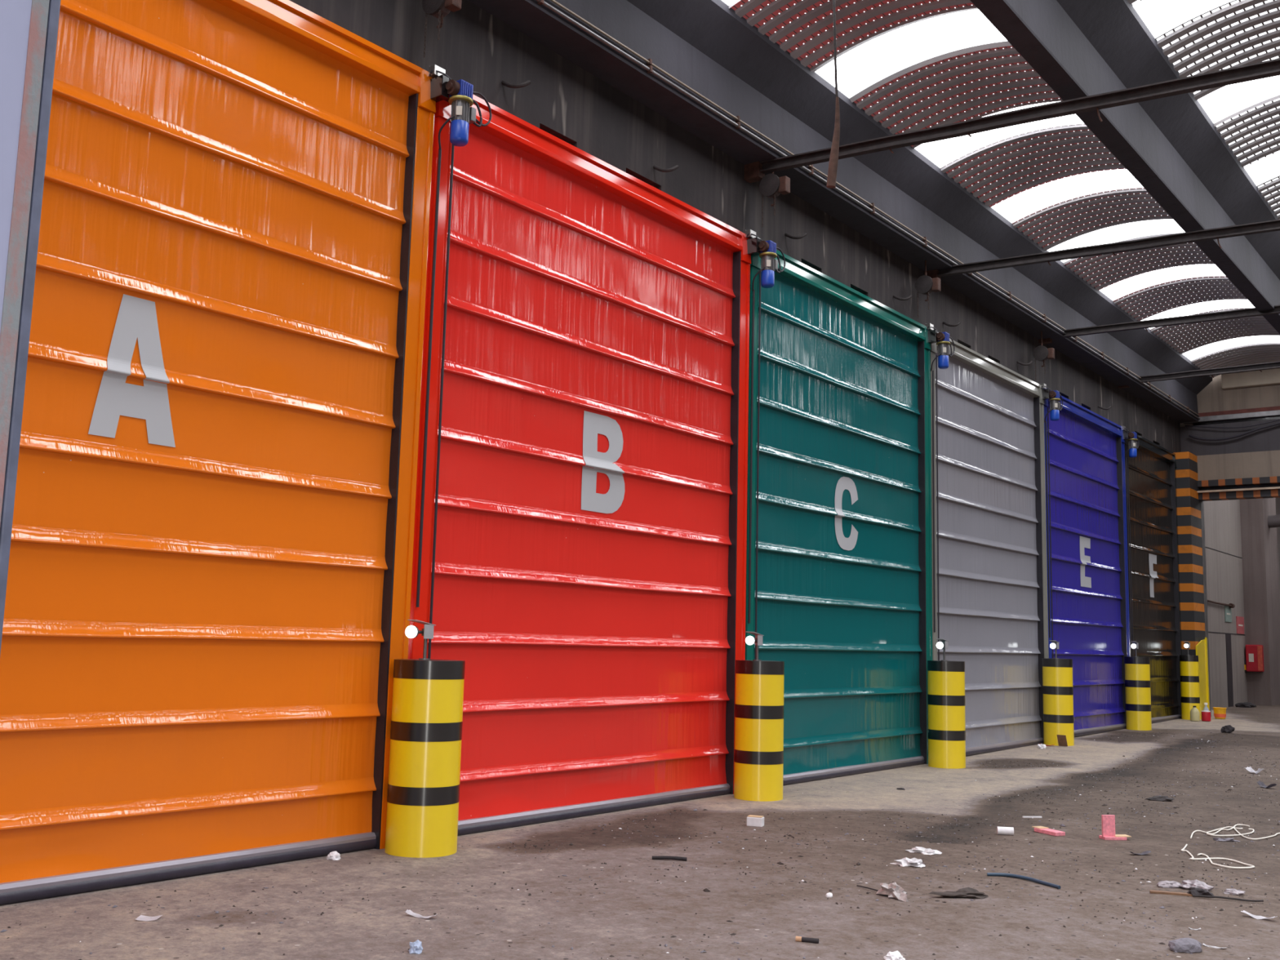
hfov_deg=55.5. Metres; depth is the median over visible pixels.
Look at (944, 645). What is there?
lamp
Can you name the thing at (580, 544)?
door
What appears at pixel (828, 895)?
pebble
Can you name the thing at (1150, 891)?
strip
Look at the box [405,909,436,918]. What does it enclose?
paper
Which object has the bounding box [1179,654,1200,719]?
bollard
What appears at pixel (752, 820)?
block
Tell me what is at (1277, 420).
cable
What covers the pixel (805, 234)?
bracket
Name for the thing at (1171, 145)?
beam
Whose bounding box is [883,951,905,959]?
chunk
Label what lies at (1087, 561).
door
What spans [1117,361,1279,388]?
tie beam
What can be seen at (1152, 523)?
door
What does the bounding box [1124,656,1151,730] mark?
bollard
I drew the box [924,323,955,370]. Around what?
motor
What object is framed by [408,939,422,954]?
lump
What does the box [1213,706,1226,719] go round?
plastic bucket
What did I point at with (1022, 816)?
strip
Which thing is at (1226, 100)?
window
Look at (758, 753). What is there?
bollard
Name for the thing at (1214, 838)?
wrapper
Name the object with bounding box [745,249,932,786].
door
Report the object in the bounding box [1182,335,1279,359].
window
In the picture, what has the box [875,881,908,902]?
wrapper
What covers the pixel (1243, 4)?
ceiling
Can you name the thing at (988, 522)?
door
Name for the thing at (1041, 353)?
chain hoist
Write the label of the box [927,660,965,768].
bollard
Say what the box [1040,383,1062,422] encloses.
motor
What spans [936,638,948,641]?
hood
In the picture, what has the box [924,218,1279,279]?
ceiling pipe
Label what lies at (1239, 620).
wall sign
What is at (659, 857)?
stick
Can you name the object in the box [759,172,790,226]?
chain hoist
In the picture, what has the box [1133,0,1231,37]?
window
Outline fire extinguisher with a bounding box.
[1244,658,1246,672]
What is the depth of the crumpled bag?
7.69 m
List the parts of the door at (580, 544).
guide post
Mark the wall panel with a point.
(1270, 376)
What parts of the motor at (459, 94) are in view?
mount plate, rating plate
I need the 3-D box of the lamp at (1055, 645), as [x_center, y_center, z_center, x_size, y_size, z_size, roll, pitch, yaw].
[6.424,2.628,18.846,0.096,0.280,0.218,-4,-9,37]
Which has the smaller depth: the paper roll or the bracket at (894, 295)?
the paper roll
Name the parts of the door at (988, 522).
guide post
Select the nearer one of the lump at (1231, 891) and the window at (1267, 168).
the lump at (1231, 891)
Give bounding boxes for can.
[1155,880,1181,888]
[1200,710,1210,720]
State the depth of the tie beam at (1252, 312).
18.79 m
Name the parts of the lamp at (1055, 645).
stem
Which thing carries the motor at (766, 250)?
attached to the door at (839, 556)
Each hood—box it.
[407,619,435,625]
[746,631,764,635]
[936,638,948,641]
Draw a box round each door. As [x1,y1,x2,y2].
[0,0,435,905]
[408,94,751,835]
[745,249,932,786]
[930,338,1048,756]
[1044,390,1130,737]
[1124,429,1182,723]
[1225,633,1233,706]
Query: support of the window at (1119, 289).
attached to the ceiling at (1051, 221)
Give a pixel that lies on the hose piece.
(1001, 874)
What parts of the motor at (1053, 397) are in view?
mount plate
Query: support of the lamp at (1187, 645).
on the bollard at (1188, 664)
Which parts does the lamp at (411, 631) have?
stem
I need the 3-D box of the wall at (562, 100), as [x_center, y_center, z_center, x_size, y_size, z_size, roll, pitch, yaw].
[0.615,-0.631,12.502,0.560,8.050,36.200,-4,-9,37]
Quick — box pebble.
[826,892,832,897]
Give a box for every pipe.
[536,0,1199,419]
[550,0,1199,416]
[1207,600,1235,608]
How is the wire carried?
on the floor
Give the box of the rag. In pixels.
[1235,702,1256,707]
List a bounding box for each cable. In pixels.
[1185,419,1279,428]
[1188,422,1279,440]
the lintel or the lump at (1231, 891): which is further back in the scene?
the lintel
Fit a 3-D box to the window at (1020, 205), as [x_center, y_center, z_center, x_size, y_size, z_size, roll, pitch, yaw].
[5.972,-3.870,16.276,2.330,0.200,0.780,-4,-9,37]
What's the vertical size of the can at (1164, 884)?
0.041 m
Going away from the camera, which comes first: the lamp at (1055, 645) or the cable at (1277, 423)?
the lamp at (1055, 645)
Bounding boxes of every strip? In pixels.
[1022,816,1042,817]
[1149,889,1192,896]
[1240,910,1277,919]
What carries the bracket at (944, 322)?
attached to the wall at (562, 100)
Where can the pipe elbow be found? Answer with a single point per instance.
(1273, 521)
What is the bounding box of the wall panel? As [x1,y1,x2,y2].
[1221,368,1279,389]
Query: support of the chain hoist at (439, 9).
hanging from the beam at (704, 45)
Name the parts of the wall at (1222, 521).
trim, trim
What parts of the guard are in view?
plate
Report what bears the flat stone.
on the floor
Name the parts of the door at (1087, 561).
guide post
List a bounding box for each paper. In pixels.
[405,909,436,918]
[1129,850,1151,854]
[1244,766,1263,773]
[1257,780,1276,788]
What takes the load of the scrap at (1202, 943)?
on the floor
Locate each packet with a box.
[1031,826,1065,835]
[1098,814,1131,839]
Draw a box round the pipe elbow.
[1267,513,1279,528]
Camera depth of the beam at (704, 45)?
13.57 m
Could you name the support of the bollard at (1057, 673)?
on the floor
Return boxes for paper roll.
[996,826,1013,835]
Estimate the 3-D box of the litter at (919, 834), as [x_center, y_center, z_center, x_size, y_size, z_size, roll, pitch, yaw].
[5.263,3.192,12.268,6.002,0.128,21.019,-4,-9,37]
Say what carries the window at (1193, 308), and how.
attached to the ceiling at (1051, 221)
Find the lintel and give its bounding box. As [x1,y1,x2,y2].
[1197,475,1279,501]
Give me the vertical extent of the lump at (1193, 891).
0.051 m
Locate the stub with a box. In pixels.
[795,936,818,943]
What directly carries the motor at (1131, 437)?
attached to the door at (1152, 523)
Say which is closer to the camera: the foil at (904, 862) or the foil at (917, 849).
the foil at (904, 862)
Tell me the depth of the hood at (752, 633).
11.86 m
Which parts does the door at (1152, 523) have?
guide post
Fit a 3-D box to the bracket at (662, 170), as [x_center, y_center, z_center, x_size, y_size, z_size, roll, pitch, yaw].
[0.245,-2.973,11.612,0.249,0.088,0.078,1,-8,6]
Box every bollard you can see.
[384,658,465,857]
[733,660,784,801]
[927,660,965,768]
[1042,657,1074,746]
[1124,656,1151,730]
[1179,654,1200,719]
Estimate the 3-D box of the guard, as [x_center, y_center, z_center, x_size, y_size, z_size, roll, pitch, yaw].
[11.854,4.186,25.615,0.050,1.740,0.800,-4,-9,37]
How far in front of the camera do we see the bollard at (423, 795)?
8.31 m
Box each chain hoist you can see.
[422,0,462,57]
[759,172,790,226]
[915,260,940,318]
[1032,331,1054,381]
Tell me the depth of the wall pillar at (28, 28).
4.43 m
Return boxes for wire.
[857,884,878,891]
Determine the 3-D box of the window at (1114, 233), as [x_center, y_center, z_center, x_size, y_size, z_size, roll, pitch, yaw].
[7.304,-3.612,17.989,2.330,0.200,0.750,-4,-9,37]
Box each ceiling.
[728,0,1279,377]
[1127,0,1279,219]
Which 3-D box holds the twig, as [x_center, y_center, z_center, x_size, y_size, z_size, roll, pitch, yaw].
[3.564,2.538,7.374,0.391,0.015,0.029,-1,-8,20]
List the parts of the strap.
cord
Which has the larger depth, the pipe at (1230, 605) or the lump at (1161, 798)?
the pipe at (1230, 605)
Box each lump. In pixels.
[325,850,340,860]
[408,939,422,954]
[1146,795,1173,801]
[1186,887,1213,897]
[1220,724,1235,733]
[1222,888,1245,895]
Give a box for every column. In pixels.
[1173,451,1211,717]
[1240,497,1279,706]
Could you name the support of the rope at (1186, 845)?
on the floor
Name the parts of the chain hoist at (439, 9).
chain, chain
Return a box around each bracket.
[501,80,531,88]
[653,164,679,172]
[784,232,807,239]
[893,294,911,300]
[942,321,960,326]
[1017,360,1032,365]
[1097,405,1111,409]
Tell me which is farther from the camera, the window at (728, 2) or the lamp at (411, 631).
the window at (728, 2)
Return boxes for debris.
[0,729,1279,959]
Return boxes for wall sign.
[1224,605,1231,622]
[1235,616,1244,634]
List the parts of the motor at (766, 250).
mount plate, rating plate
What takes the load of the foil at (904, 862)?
on the floor
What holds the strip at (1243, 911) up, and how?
on the floor
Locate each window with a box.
[722,0,734,4]
[815,8,1006,97]
[915,101,1084,167]
[991,168,1142,222]
[1047,218,1185,262]
[1099,263,1225,300]
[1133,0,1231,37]
[1141,299,1254,328]
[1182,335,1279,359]
[1197,75,1279,122]
[1244,151,1279,185]
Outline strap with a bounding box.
[826,0,839,188]
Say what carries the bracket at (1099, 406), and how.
attached to the wall at (562, 100)
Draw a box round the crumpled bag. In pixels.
[1179,879,1213,891]
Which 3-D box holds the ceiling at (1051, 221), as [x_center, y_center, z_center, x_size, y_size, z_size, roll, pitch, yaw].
[2.406,-4.541,11.687,2.330,0.226,36.180,-4,-9,37]
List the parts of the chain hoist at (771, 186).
chain, chain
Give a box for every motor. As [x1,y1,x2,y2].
[428,64,491,149]
[744,229,785,290]
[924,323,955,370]
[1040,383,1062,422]
[1121,426,1138,457]
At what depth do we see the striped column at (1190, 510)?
25.93 m
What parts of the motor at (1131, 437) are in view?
mount plate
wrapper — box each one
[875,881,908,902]
[1213,837,1239,841]
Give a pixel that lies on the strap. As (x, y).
(833, 158)
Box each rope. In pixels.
[1181,844,1254,868]
[1190,824,1279,839]
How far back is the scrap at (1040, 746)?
17.97 m
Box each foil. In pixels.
[889,857,925,867]
[905,846,942,854]
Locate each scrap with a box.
[135,915,162,920]
[1037,743,1046,748]
[1202,942,1226,948]
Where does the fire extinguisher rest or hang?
attached to the wall at (1222, 521)
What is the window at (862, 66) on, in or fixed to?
attached to the ceiling at (1051, 221)
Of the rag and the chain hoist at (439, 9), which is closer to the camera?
the chain hoist at (439, 9)
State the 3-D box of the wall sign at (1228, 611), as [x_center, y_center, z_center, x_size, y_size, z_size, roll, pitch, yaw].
[15.351,3.496,31.738,0.022,0.420,0.700,-4,-9,37]
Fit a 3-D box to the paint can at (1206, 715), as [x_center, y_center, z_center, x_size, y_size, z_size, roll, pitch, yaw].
[11.482,4.783,24.666,0.176,0.203,0.176,-4,-9,37]
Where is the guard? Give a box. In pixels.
[1195,637,1209,719]
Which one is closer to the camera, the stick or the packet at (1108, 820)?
the stick
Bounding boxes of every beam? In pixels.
[467,0,1212,422]
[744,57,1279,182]
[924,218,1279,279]
[969,0,1279,333]
[1038,305,1279,344]
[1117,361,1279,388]
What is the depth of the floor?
7.57 m
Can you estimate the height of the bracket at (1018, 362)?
0.088 m
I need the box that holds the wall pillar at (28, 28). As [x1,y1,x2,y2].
[0,0,60,653]
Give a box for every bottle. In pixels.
[1190,706,1199,721]
[1203,702,1208,711]
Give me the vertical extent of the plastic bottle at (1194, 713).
0.300 m
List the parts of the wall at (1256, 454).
trim, trim, trim, trim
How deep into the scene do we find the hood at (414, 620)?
8.55 m
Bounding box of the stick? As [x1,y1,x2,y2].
[652,855,687,861]
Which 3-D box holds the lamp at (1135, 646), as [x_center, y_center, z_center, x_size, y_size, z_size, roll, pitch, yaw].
[9.067,3.101,22.282,0.096,0.280,0.218,-4,-9,37]
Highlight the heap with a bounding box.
[928,887,988,898]
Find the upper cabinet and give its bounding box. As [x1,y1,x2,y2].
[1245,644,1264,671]
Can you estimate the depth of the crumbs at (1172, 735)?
8.80 m
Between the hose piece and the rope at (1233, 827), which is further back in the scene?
the rope at (1233, 827)
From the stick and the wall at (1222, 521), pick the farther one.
the wall at (1222, 521)
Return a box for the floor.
[0,704,1279,959]
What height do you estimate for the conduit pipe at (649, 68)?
0.058 m
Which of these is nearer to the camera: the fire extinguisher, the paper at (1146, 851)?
the paper at (1146, 851)
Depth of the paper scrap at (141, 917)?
6.25 m
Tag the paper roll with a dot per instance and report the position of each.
(1000, 830)
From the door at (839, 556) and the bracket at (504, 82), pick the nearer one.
the bracket at (504, 82)
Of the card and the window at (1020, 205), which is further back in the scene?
the card
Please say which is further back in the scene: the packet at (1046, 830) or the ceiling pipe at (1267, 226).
the ceiling pipe at (1267, 226)
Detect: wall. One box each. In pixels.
[289,0,1181,453]
[1179,360,1279,480]
[1203,497,1279,709]
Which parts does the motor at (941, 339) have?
mount plate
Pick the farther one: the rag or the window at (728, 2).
the rag
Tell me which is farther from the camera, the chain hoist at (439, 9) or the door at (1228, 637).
the door at (1228, 637)
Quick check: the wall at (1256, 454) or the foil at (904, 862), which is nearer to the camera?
the foil at (904, 862)
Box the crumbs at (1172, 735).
[79,735,1277,959]
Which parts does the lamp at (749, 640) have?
stem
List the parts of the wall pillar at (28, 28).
trim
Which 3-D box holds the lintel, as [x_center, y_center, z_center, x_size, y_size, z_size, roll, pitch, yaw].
[18.276,-0.223,21.925,15.380,0.410,0.400,-4,-9,37]
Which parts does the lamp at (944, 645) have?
stem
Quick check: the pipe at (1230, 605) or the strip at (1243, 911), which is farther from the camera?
the pipe at (1230, 605)
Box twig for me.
[1192,894,1263,902]
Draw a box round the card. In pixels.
[1057,734,1067,746]
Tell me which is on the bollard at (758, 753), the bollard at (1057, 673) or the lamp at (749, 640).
the lamp at (749, 640)
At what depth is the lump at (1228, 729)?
21.70 m
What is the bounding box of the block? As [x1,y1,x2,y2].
[746,814,764,826]
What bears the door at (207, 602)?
in the wall at (562, 100)
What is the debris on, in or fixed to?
on the floor
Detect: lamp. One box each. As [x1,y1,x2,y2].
[404,619,435,660]
[745,631,764,660]
[936,638,948,661]
[1049,640,1059,658]
[1130,641,1138,657]
[1183,641,1190,655]
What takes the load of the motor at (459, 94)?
on the door at (580, 544)
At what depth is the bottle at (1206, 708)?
25.39 m
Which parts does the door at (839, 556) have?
guide post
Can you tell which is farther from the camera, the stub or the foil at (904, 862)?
the foil at (904, 862)
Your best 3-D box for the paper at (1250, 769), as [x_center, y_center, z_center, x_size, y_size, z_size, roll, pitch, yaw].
[7.648,3.614,15.131,0.122,0.083,0.190,6,-9,-29]
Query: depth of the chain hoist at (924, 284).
15.90 m
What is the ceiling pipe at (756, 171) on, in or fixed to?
attached to the wall at (562, 100)
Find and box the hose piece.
[986,872,1060,888]
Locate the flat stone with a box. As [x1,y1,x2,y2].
[1168,937,1201,953]
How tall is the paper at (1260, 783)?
0.078 m
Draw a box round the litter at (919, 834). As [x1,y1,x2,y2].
[7,732,1279,959]
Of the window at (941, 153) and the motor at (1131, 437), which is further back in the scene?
the motor at (1131, 437)
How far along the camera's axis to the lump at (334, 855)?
8.02 m
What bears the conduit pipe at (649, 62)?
attached to the beam at (704, 45)

